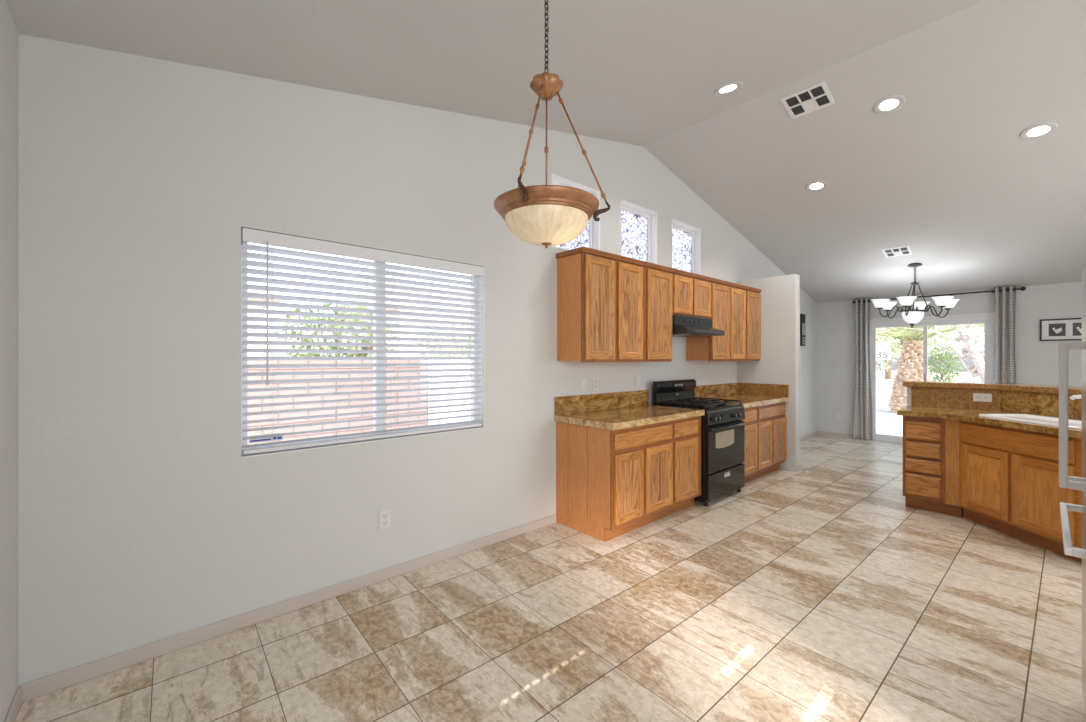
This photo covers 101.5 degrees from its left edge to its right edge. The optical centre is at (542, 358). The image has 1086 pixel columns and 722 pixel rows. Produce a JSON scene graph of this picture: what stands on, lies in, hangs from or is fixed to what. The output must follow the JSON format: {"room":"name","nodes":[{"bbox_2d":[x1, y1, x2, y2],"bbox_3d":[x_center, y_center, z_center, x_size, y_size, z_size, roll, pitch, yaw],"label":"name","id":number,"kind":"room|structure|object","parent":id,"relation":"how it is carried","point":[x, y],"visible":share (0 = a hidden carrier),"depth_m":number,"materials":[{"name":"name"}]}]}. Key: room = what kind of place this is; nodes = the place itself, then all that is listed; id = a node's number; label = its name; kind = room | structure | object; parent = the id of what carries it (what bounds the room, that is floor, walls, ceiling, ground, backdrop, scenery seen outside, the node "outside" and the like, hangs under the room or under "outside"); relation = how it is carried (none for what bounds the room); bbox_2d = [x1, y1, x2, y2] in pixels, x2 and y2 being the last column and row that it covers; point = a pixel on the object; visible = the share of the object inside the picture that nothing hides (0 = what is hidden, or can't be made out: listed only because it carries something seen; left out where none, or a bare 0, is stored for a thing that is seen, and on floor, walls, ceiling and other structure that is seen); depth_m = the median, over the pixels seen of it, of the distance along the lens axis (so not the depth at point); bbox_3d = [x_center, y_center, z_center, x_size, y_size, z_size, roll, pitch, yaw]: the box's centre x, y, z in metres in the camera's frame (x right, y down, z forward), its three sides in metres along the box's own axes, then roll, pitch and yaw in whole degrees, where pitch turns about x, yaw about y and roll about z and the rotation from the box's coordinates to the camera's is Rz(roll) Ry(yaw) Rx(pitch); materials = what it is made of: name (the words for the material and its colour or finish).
{"room":"kitchen","nodes":[
{"label":"kitchen","id":0,"kind":"room"},
{"bbox_2d":[0,0,18,721],"bbox_3d":[-0.607,-0.200,-0.025,0.140,3.200,4.766,0,0,-41],"label":"wall","id":1,"kind":"structure","parent":0,"point":[9,36],"depth_m":1.68,"materials":[{"name":"paint"}]},
{"bbox_2d":[4,686,21,721],"bbox_3d":[-0.546,1.364,0.021,0.012,0.072,4.754,0,0,-41],"label":"baseboard","id":2,"kind":"structure","parent":1,"relation":"attached to","point":[15,706],"depth_m":1.72,"materials":[{"name":"beige wood"}]},
{"bbox_2d":[19,34,817,684],"bbox_3d":[1.419,-0.426,5.042,9.888,3.652,0.140,0,0,-41],"label":"wall","id":3,"kind":"structure","parent":0,"point":[143,520],"depth_m":2.25,"materials":[{"name":"paint"}]},
{"bbox_2d":[241,242,477,453],"bbox_3d":[-1.067,-0.084,2.880,1.510,1.201,0.054,0,0,-41],"label":"window","id":4,"kind":"structure","parent":3,"relation":"in","point":[243,386],"depth_m":2.85,"materials":[{"name":"white plastic"}]},
{"bbox_2d":[249,432,282,443],"bbox_3d":[-1.521,0.438,2.442,0.162,0.042,0.004,0,0,-41],"label":"window sticker","id":5,"kind":"object","parent":4,"relation":"attached to","point":[277,438],"visible":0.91,"depth_m":2.44,"materials":[{"name":"white"}]},
{"bbox_2d":[251,437,281,441],"bbox_3d":[-1.520,0.438,2.441,0.148,0.026,0.002,0,0,-41],"label":"print","id":6,"kind":"object","parent":5,"relation":"attached to","point":[268,439],"depth_m":2.44,"materials":[{"name":"blue"}]},
{"bbox_2d":[241,228,483,454],"bbox_3d":[-1.020,-0.087,2.821,1.504,1.185,0.081,0,0,-41],"label":"window blind","id":7,"kind":"object","parent":4,"relation":"attached to","point":[266,238],"visible":1,"depth_m":2.69,"materials":[{"name":"white plastic"}]},
{"bbox_2d":[241,266,483,457],"bbox_3d":[-1.027,-0.084,2.834,1.510,1.201,0.076,0,0,-41],"label":"trim","id":8,"kind":"structure","parent":3,"relation":"attached to","point":[481,343],"depth_m":3.31,"materials":[{"name":"white"}]},
{"bbox_2d":[379,509,389,529],"bbox_3d":[-0.999,1.016,2.802,0.072,0.116,0.010,0,0,-41],"label":"wall outlet","id":9,"kind":"object","parent":3,"relation":"attached to","point":[384,515],"visible":1,"depth_m":2.80,"materials":[{"name":"white plastic"}]},
{"bbox_2d":[18,430,818,701],"bbox_3d":[1.469,1.364,4.985,9.608,0.072,0.012,0,0,-41],"label":"baseboard","id":10,"kind":"structure","parent":3,"relation":"attached to","point":[30,690],"depth_m":2.31,"materials":[{"name":"beige wood"}]},
{"bbox_2d":[553,181,592,249],"bbox_3d":[0.237,-1.248,4.030,0.598,0.607,0.050,0,0,-41],"label":"window","id":11,"kind":"structure","parent":3,"relation":"in","point":[585,239],"depth_m":4.15,"materials":[{"name":"white glass"}]},
{"bbox_2d":[581,379,586,391],"bbox_3d":[0.370,0.242,4.012,0.072,0.116,0.012,0,0,-41],"label":"light switch","id":12,"kind":"object","parent":3,"relation":"attached to","point":[583,381],"visible":1,"depth_m":4.01,"materials":[{"name":"white plastic"}]},
{"bbox_2d":[593,378,597,390],"bbox_3d":[0.486,0.240,4.116,0.072,0.116,0.010,0,0,-41],"label":"wall outlet","id":13,"kind":"object","parent":3,"relation":"attached to","point":[595,380],"visible":1,"depth_m":4.11,"materials":[{"name":"beige plastic"}]},
{"bbox_2d":[557,253,643,361],"bbox_3d":[0.534,-0.409,3.952,0.823,0.886,0.318,0,0,-41],"label":"upper cabinet","id":14,"kind":"object","parent":3,"relation":"attached to","point":[600,300],"visible":1,"depth_m":3.75,"materials":[{"name":"brown wood"}]},
{"bbox_2d":[556,246,760,292],"bbox_3d":[1.475,-0.873,4.781,3.365,0.042,0.325,0,0,-41],"label":"trim","id":15,"kind":"structure","parent":14,"relation":"on","point":[583,249],"depth_m":4.13,"materials":[{"name":"brown wood"}]},
{"bbox_2d":[555,390,648,415],"bbox_3d":[0.602,0.408,4.211,1.326,0.156,0.021,0,0,-41],"label":"backsplash","id":16,"kind":"structure","parent":3,"relation":"attached to","point":[564,405],"depth_m":4.13,"materials":[{"name":"stone"}]},
{"bbox_2d":[551,173,700,274],"bbox_3d":[0.967,-1.248,4.592,2.460,0.631,0.074,0,0,-41],"label":"trim","id":17,"kind":"structure","parent":3,"relation":"attached to","point":[596,224],"depth_m":4.77,"materials":[{"name":"white"}]},
{"bbox_2d":[621,205,650,262],"bbox_3d":[0.931,-1.248,4.644,0.603,0.607,0.050,0,0,-41],"label":"window","id":18,"kind":"structure","parent":3,"relation":"in","point":[635,225],"depth_m":4.68,"materials":[{"name":"white glass"}]},
{"bbox_2d":[636,376,639,386],"bbox_3d":[0.972,0.238,4.545,0.072,0.116,0.012,0,0,-41],"label":"light switch","id":19,"kind":"object","parent":3,"relation":"attached to","point":[637,377],"visible":1,"depth_m":4.54,"materials":[{"name":"white plastic"}]},
{"bbox_2d":[644,267,671,361],"bbox_3d":[1.018,-0.409,4.380,0.470,0.886,0.318,0,0,-41],"label":"upper cabinet","id":20,"kind":"object","parent":3,"relation":"attached to","point":[657,283],"visible":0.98,"depth_m":4.25,"materials":[{"name":"brown wood"}]},
{"bbox_2d":[672,224,693,272],"bbox_3d":[1.610,-1.248,5.244,0.609,0.607,0.050,0,0,-41],"label":"window","id":21,"kind":"structure","parent":3,"relation":"in","point":[682,238],"depth_m":5.29,"materials":[{"name":"white glass"}]},
{"bbox_2d":[672,273,710,318],"bbox_3d":[1.482,-0.643,4.790,0.768,0.418,0.318,0,0,-41],"label":"upper cabinet","id":22,"kind":"object","parent":3,"relation":"attached to","point":[691,297],"visible":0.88,"depth_m":4.64,"materials":[{"name":"brown wood"}]},
{"bbox_2d":[672,315,723,336],"bbox_3d":[1.532,-0.337,4.735,0.758,0.193,0.468,0,0,-41],"label":"range hood","id":23,"kind":"object","parent":22,"relation":"attached to","point":[682,326],"visible":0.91,"depth_m":4.56,"materials":[{"name":"grey metal"}]},
{"bbox_2d":[696,373,698,382],"bbox_3d":[1.860,0.237,5.332,0.072,0.116,0.010,0,0,-41],"label":"wall outlet","id":24,"kind":"object","parent":3,"relation":"attached to","point":[697,374],"visible":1,"depth_m":5.32,"materials":[{"name":"white plastic"}]},
{"bbox_2d":[686,282,729,360],"bbox_3d":[1.938,-0.409,5.194,0.450,0.886,0.318,0,0,-41],"label":"upper cabinet","id":25,"kind":"object","parent":3,"relation":"attached to","point":[711,348],"visible":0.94,"depth_m":5.07,"materials":[{"name":"brown wood"}]},
{"bbox_2d":[694,383,737,398],"bbox_3d":[2.152,0.408,5.582,1.252,0.156,0.021,0,0,-41],"label":"backsplash","id":26,"kind":"structure","parent":3,"relation":"attached to","point":[715,390],"depth_m":5.60,"materials":[{"name":"stone"}]},
{"bbox_2d":[729,286,760,360],"bbox_3d":[2.420,-0.409,5.620,0.837,0.886,0.318,0,0,-41],"label":"upper cabinet","id":27,"kind":"object","parent":3,"relation":"attached to","point":[745,305],"visible":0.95,"depth_m":5.48,"materials":[{"name":"brown wood"}]},
{"bbox_2d":[800,314,804,345],"bbox_3d":[4.462,-0.485,7.622,0.185,0.550,0.027,0,0,-41],"label":"wall art","id":28,"kind":"object","parent":3,"relation":"attached to","point":[802,316],"visible":1,"depth_m":7.58,"materials":[{"name":"black metal"}]},
{"bbox_2d":[5,0,1085,302],"bbox_3d":[2.909,-1.684,3.282,10.108,1.436,5.071,0,0,-41],"label":"ceiling","id":29,"kind":"structure","parent":0,"point":[949,175],"depth_m":3.23,"materials":[{"name":"paint"}]},
{"bbox_2d":[494,0,609,247],"bbox_3d":[-0.011,-1.084,1.966,0.501,1.204,0.519,0,0,-41],"label":"pendant lamp","id":30,"kind":"object","parent":29,"relation":"hanging from","point":[546,215],"visible":1,"depth_m":1.83,"materials":[{"name":"beige glass"}]},
{"bbox_2d":[714,82,742,95],"bbox_3d":[1.444,-2.104,3.465,0.209,0.054,0.212,0,0,-41],"label":"recessed light","id":31,"kind":"object","parent":29,"relation":"in","point":[731,87],"visible":1,"depth_m":3.46,"materials":[{"name":"grey"}]},
{"bbox_2d":[780,81,834,118],"bbox_3d":[2.200,-2.142,3.695,0.281,0.074,0.325,0,0,-41],"label":"ceiling vent","id":32,"kind":"object","parent":29,"relation":"in","point":[817,96],"visible":1,"depth_m":3.69,"materials":[{"name":"white metal"}]},
{"bbox_2d":[805,180,827,191],"bbox_3d":[2.952,-1.858,4.792,0.209,0.056,0.212,0,0,-41],"label":"recessed light","id":33,"kind":"object","parent":29,"relation":"in","point":[814,186],"visible":1,"depth_m":4.79,"materials":[{"name":"grey"}]},
{"bbox_2d":[873,95,905,113],"bbox_3d":[2.807,-2.057,3.602,0.209,0.056,0.212,0,0,-41],"label":"recessed light","id":34,"kind":"object","parent":29,"relation":"in","point":[889,104],"visible":1,"depth_m":3.60,"materials":[{"name":"grey"}]},
{"bbox_2d":[881,245,912,257],"bbox_3d":[4.681,-1.409,5.871,0.281,0.074,0.285,0,0,-41],"label":"ceiling vent","id":35,"kind":"object","parent":29,"relation":"in","point":[903,250],"visible":1,"depth_m":5.86,"materials":[{"name":"white metal"}]},
{"bbox_2d":[871,263,959,327],"bbox_3d":[5.145,-0.868,6.160,0.991,0.889,0.904,0,0,-41],"label":"chandelier","id":36,"kind":"object","parent":29,"relation":"hanging from","point":[910,316],"visible":1,"depth_m":6.09,"materials":[{"name":"glass"}]},
{"bbox_2d":[1020,122,1057,139],"bbox_3d":[4.037,-1.850,3.617,0.209,0.056,0.212,0,0,-41],"label":"recessed light","id":37,"kind":"object","parent":29,"relation":"in","point":[1040,130],"visible":1,"depth_m":3.61,"materials":[{"name":"grey"}]},
{"bbox_2d":[15,434,1085,721],"bbox_3d":[3.030,1.460,3.099,10.048,0.120,5.226,0,0,-41],"label":"floor","id":38,"kind":"structure","parent":0,"point":[814,593],"depth_m":2.23,"materials":[{"name":"tile"}]},
{"bbox_2d":[556,421,672,541],"bbox_3d":[0.625,0.968,3.822,0.814,0.864,0.633,0,0,-41],"label":"base cabinet","id":39,"kind":"object","parent":38,"relation":"on","point":[610,484],"visible":0.9,"depth_m":3.55,"materials":[{"name":"brown wood"}]},
{"bbox_2d":[554,405,704,429],"bbox_3d":[0.808,0.511,3.975,1.334,0.050,0.647,0,0,-41],"label":"countertop","id":40,"kind":"structure","parent":39,"relation":"on","point":[627,417],"depth_m":3.76,"materials":[{"name":"stone"}]},
{"bbox_2d":[665,416,700,516],"bbox_3d":[1.115,0.968,4.256,0.494,0.864,0.633,0,0,-41],"label":"base cabinet","id":41,"kind":"object","parent":38,"relation":"on","point":[686,433],"visible":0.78,"depth_m":4.01,"materials":[{"name":"brown wood"}]},
{"bbox_2d":[653,379,745,505],"bbox_3d":[1.641,0.819,4.623,0.762,1.163,0.649,0,0,-41],"label":"gas stove","id":42,"kind":"object","parent":38,"relation":"on","point":[722,425],"visible":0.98,"depth_m":4.41,"materials":[{"name":"black metal"}]},
{"bbox_2d":[673,382,683,386],"bbox_3d":[1.469,0.287,4.814,0.200,0.045,0.005,0,0,-41],"label":"display panel","id":43,"kind":"object","parent":42,"relation":"in","point":[675,384],"depth_m":4.81,"materials":[{"name":"grey plastic"}]},
{"bbox_2d":[657,401,742,411],"bbox_3d":[1.637,0.494,4.627,0.762,0.020,0.560,0,0,-41],"label":"cooktop","id":44,"kind":"object","parent":42,"relation":"in","point":[728,407],"depth_m":4.45,"materials":[{"name":"black metal"}]},
{"bbox_2d":[742,407,756,482],"bbox_3d":[2.045,0.968,5.078,0.432,0.864,0.633,0,0,-41],"label":"base cabinet","id":45,"kind":"object","parent":38,"relation":"on","point":[750,462],"visible":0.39,"depth_m":4.87,"materials":[{"name":"brown wood"}]},
{"bbox_2d":[750,402,785,480],"bbox_3d":[2.522,0.968,5.500,0.843,0.864,0.633,0,0,-41],"label":"base cabinet","id":46,"kind":"object","parent":38,"relation":"on","point":[771,419],"visible":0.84,"depth_m":5.23,"materials":[{"name":"brown wood"}]},
{"bbox_2d":[697,394,787,408],"bbox_3d":[2.363,0.511,5.351,1.279,0.050,0.647,0,0,-41],"label":"countertop","id":47,"kind":"structure","parent":46,"relation":"on","point":[748,401],"depth_m":5.30,"materials":[{"name":"stone"}]},
{"bbox_2d":[903,416,962,516],"bbox_3d":[3.687,0.967,4.176,0.524,0.866,0.401,0,0,-41],"label":"base cabinet","id":48,"kind":"object","parent":38,"relation":"on","point":[930,445],"visible":0.91,"depth_m":4.00,"materials":[{"name":"brown wood"}]},
{"bbox_2d":[959,420,1081,562],"bbox_3d":[3.828,0.969,3.395,0.440,0.862,1.015,0,0,1],"label":"base cabinet","id":49,"kind":"object","parent":38,"relation":"on","point":[1009,477],"visible":0.85,"depth_m":3.38,"materials":[{"name":"brown wood"}]},
{"bbox_2d":[897,406,1081,438],"bbox_3d":[3.813,0.510,3.718,0.806,0.048,1.601,0,0,-11],"label":"countertop","id":50,"kind":"structure","parent":49,"relation":"on","point":[929,412],"depth_m":3.77,"materials":[{"name":"stone"}]},
{"bbox_2d":[979,414,1081,429],"bbox_3d":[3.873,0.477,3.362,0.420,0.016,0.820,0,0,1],"label":"sink","id":51,"kind":"object","parent":50,"relation":"in","point":[1045,420],"visible":0.91,"depth_m":3.49,"materials":[{"name":"white ceramic"}]},
{"bbox_2d":[1001,416,1081,426],"bbox_3d":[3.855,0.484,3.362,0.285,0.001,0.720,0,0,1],"label":"basin","id":52,"kind":"object","parent":51,"relation":"in","point":[1033,418],"depth_m":3.48,"materials":[{"name":"white ceramic"}]},
{"bbox_2d":[1069,395,1081,399],"bbox_3d":[4.016,0.362,3.177,0.067,0.212,0.331,0,0,-21],"label":"kitchen faucet","id":53,"kind":"object","parent":50,"relation":"on","point":[1073,397],"visible":0.76,"depth_m":3.29,"materials":[{"name":"white metal"}]},
{"bbox_2d":[1059,267,1085,719],"bbox_3d":[2.090,0.527,1.260,0.900,1.745,0.817,0,0,-41],"label":"refrigerator","id":54,"kind":"object","parent":38,"relation":"on","point":[1065,481],"visible":1,"depth_m":1.53,"materials":[{"name":"white enameled metal"},{"name":"white plastic"}]},
{"bbox_2d":[737,274,799,471],"bbox_3d":[2.921,0.180,5.786,0.130,2.440,0.736,0,0,-41],"label":"wall","id":55,"kind":"structure","parent":0,"point":[779,363],"depth_m":5.58,"materials":[{"name":"paint"}]},
{"bbox_2d":[738,383,788,396],"bbox_3d":[2.845,0.408,5.758,0.020,0.156,0.631,0,0,-41],"label":"backsplash","id":56,"kind":"structure","parent":55,"relation":"attached to","point":[776,390],"depth_m":5.74,"materials":[{"name":"stone"}]},
{"bbox_2d":[796,464,800,471],"bbox_3d":[2.934,1.364,5.781,0.142,0.072,0.736,0,0,-41],"label":"baseboard","id":57,"kind":"structure","parent":55,"relation":"attached to","point":[798,468],"depth_m":5.49,"materials":[{"name":"beige"}]},
{"bbox_2d":[818,282,1081,433],"bbox_3d":[6.694,0.100,6.434,0.140,2.600,4.766,0,0,-41],"label":"wall","id":58,"kind":"structure","parent":0,"point":[1037,361],"depth_m":6.67,"materials":[{"name":"paint"}]},
{"bbox_2d":[819,431,864,439],"bbox_3d":[6.641,1.364,6.379,0.012,0.072,4.754,0,0,-41],"label":"baseboard","id":59,"kind":"structure","parent":58,"relation":"attached to","point":[845,435],"depth_m":7.94,"materials":[{"name":"beige"}]},
{"bbox_2d":[870,316,992,443],"bbox_3d":[6.109,0.390,7.074,0.088,2.020,1.500,0,0,-41],"label":"door","id":60,"kind":"structure","parent":58,"relation":"in","point":[987,321],"depth_m":7.07,"materials":[{"name":"white plastic"}]},
{"bbox_2d":[870,313,995,382],"bbox_3d":[6.076,0.367,7.044,0.038,2.065,1.590,0,0,-41],"label":"trim","id":61,"kind":"structure","parent":58,"relation":"attached to","point":[977,314],"depth_m":6.61,"materials":[{"name":"white paint"}]},
{"bbox_2d":[853,287,1025,303],"bbox_3d":[6.063,-0.970,6.953,0.117,0.060,2.035,0,0,-41],"label":"curtain rod","id":62,"kind":"object","parent":58,"relation":"attached to","point":[1021,288],"visible":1,"depth_m":6.65,"materials":[{"name":"grey metal"}]},
{"bbox_2d":[853,297,872,439],"bbox_3d":[5.463,0.177,7.584,0.103,2.415,0.290,0,0,-41],"label":"curtain","id":63,"kind":"object","parent":62,"relation":"hanging from","point":[862,418],"visible":1,"depth_m":7.58,"materials":[{"name":"grey fabric"}]},
{"bbox_2d":[995,285,1016,382],"bbox_3d":[6.583,0.177,6.318,0.103,2.415,0.295,0,0,-41],"label":"curtain","id":64,"kind":"object","parent":62,"relation":"hanging from","point":[1005,301],"visible":0.61,"depth_m":6.31,"materials":[{"name":"grey fabric"}]},
{"bbox_2d":[1040,318,1081,340],"bbox_3d":[7.013,-0.385,5.951,0.021,0.296,0.472,0,0,-41],"label":"framed picture","id":65,"kind":"object","parent":58,"relation":"attached to","point":[1067,329],"visible":0.98,"depth_m":5.98,"materials":[{"name":"black metal"}]},
{"bbox_2d":[1049,323,1065,335],"bbox_3d":[6.959,-0.385,6.010,0.002,0.170,0.150,0,0,-41],"label":"photo","id":66,"kind":"object","parent":65,"relation":"attached to","point":[1055,329],"depth_m":6.01,"materials":[{"name":"grey paper"}]},
{"bbox_2d":[1073,323,1081,335],"bbox_3d":[7.098,-0.385,5.853,0.002,0.170,0.150,0,0,-41],"label":"photo","id":67,"kind":"object","parent":65,"relation":"attached to","point":[1077,327],"depth_m":5.88,"materials":[{"name":"grey paper"}]},
{"bbox_2d":[907,386,1015,413],"bbox_3d":[4.130,0.844,3.937,0.392,1.112,1.508,0,0,-17],"label":"wall","id":68,"kind":"structure","parent":0,"point":[908,387],"depth_m":4.54,"materials":[{"name":"paint"}]},
{"bbox_2d":[903,380,1081,394],"bbox_3d":[4.196,0.262,3.981,0.614,0.050,1.657,0,0,-18],"label":"bar","id":69,"kind":"object","parent":68,"relation":"on","point":[1051,389],"visible":1,"depth_m":4.06,"materials":[{"name":"stone"}]},
{"bbox_2d":[911,387,1081,419],"bbox_3d":[4.076,0.387,3.895,0.271,0.198,1.391,0,0,-17],"label":"backsplash","id":70,"kind":"structure","parent":68,"relation":"attached to","point":[1018,402],"depth_m":4.04,"materials":[{"name":"stone"}]},
{"bbox_2d":[973,393,991,401],"bbox_3d":[4.085,0.365,4.128,0.010,0.076,0.124,0,0,-41],"label":"wall outlet","id":71,"kind":"object","parent":70,"relation":"attached to","point":[982,397],"visible":1,"depth_m":4.13,"materials":[{"name":"white plastic"}]},
{"label":"outside","id":72,"kind":"structure","parent":0,"visible":0},
{"bbox_2d":[876,370,980,426],"bbox_3d":[12.098,1.620,24.055,110.000,0.200,100.000,0,0,-41],"label":"ground","id":73,"kind":"structure","parent":72,"point":[883,415],"depth_m":18.12,"materials":[{"name":"white concrete"}]},
{"bbox_2d":[248,289,284,355],"bbox_3d":[-12.853,-0.640,11.661,9.200,4.320,8.500,0,0,-41],"label":"house","id":74,"kind":"structure","parent":73,"relation":"on","point":[252,291],"depth_m":11.49,"materials":[{"name":"paint"}]},
{"bbox_2d":[274,303,395,356],"bbox_3d":[-4.327,0.150,9.405,2.409,2.767,1.641,0,0,-41],"label":"tree","id":75,"kind":"object","parent":73,"relation":"on","point":[328,304],"visible":0.39,"depth_m":9.14,"materials":[{"name":"green plant"}]},
{"bbox_2d":[248,360,426,444],"bbox_3d":[-6.656,0.750,4.392,11.850,1.540,0.200,0,0,-41],"label":"wall","id":76,"kind":"structure","parent":73,"relation":"on","point":[264,393],"depth_m":7.11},
{"bbox_2d":[326,282,470,356],"bbox_3d":[-3.473,-1.140,24.299,14.000,5.320,10.000,0,0,-41],"label":"house","id":77,"kind":"structure","parent":73,"relation":"on","point":[370,294],"depth_m":17.81,"materials":[{"name":"paint"}]},
{"bbox_2d":[412,319,470,356],"bbox_3d":[-2.205,0.253,11.660,2.528,2.606,1.702,0,0,-41],"label":"tree","id":78,"kind":"object","parent":73,"relation":"on","point":[448,325],"visible":0.17,"depth_m":11.13,"materials":[{"name":"green plant"}]},
{"bbox_2d":[426,355,470,424],"bbox_3d":[-1.357,0.730,9.080,2.200,1.580,0.100,0,0,-41],"label":"gate","id":79,"kind":"object","parent":73,"relation":"on","point":[428,361],"visible":0.3,"depth_m":8.64,"materials":[{"name":"paint"}]},
{"bbox_2d":[876,339,890,392],"bbox_3d":[14.864,0.345,19.452,0.077,2.350,0.600,0,0,-41],"label":"speed limit sign","id":80,"kind":"object","parent":73,"relation":"on","point":[883,350],"visible":1,"depth_m":19.44,"materials":[{"name":"white metal"}]},
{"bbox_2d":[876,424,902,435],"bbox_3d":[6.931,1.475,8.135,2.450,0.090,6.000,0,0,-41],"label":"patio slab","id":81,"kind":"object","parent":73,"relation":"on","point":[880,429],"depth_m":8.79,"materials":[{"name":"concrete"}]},
{"bbox_2d":[876,328,902,374],"bbox_3d":[16.221,-0.242,23.156,2.513,3.533,4.057,0,0,-41],"label":"bush","id":82,"kind":"object","parent":73,"relation":"on","point":[887,340],"visible":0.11,"depth_m":22.06,"materials":[{"name":"green plant"}]},
{"bbox_2d":[877,324,963,378],"bbox_3d":[24.979,-1.771,32.116,6.016,6.592,8.057,0,0,-41],"label":"street tree","id":83,"kind":"object","parent":73,"relation":"on","point":[888,375],"visible":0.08,"depth_m":30.87,"materials":[{"name":"green plant"}]},
{"bbox_2d":[876,357,976,371],"bbox_3d":[41.102,0.685,56.392,0.300,1.670,150.000,0,0,-41],"label":"wall","id":84,"kind":"structure","parent":73,"relation":"on","point":[969,362],"depth_m":51.08,"materials":[{"name":"concrete"}]},
{"bbox_2d":[876,324,983,413],"bbox_3d":[10.584,-0.269,12.181,4.595,3.577,4.735,0,0,-41],"label":"palm tree","id":85,"kind":"object","parent":73,"relation":"on","point":[910,365],"visible":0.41,"depth_m":12.09,"materials":[{"name":"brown plant"}]},
{"bbox_2d":[895,324,983,382],"bbox_3d":[10.480,-0.202,10.794,2.006,3.488,3.184,0,0,-41],"label":"tree","id":86,"kind":"object","parent":73,"relation":"on","point":[973,352],"visible":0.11,"depth_m":10.79,"materials":[{"name":"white plant"}]},
{"bbox_2d":[928,345,963,381],"bbox_3d":[20.885,0.429,23.193,1.275,2.268,1.626,0,0,-41],"label":"bush","id":87,"kind":"object","parent":73,"relation":"on","point":[941,356],"visible":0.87,"depth_m":23.05,"materials":[{"name":"green plant"}]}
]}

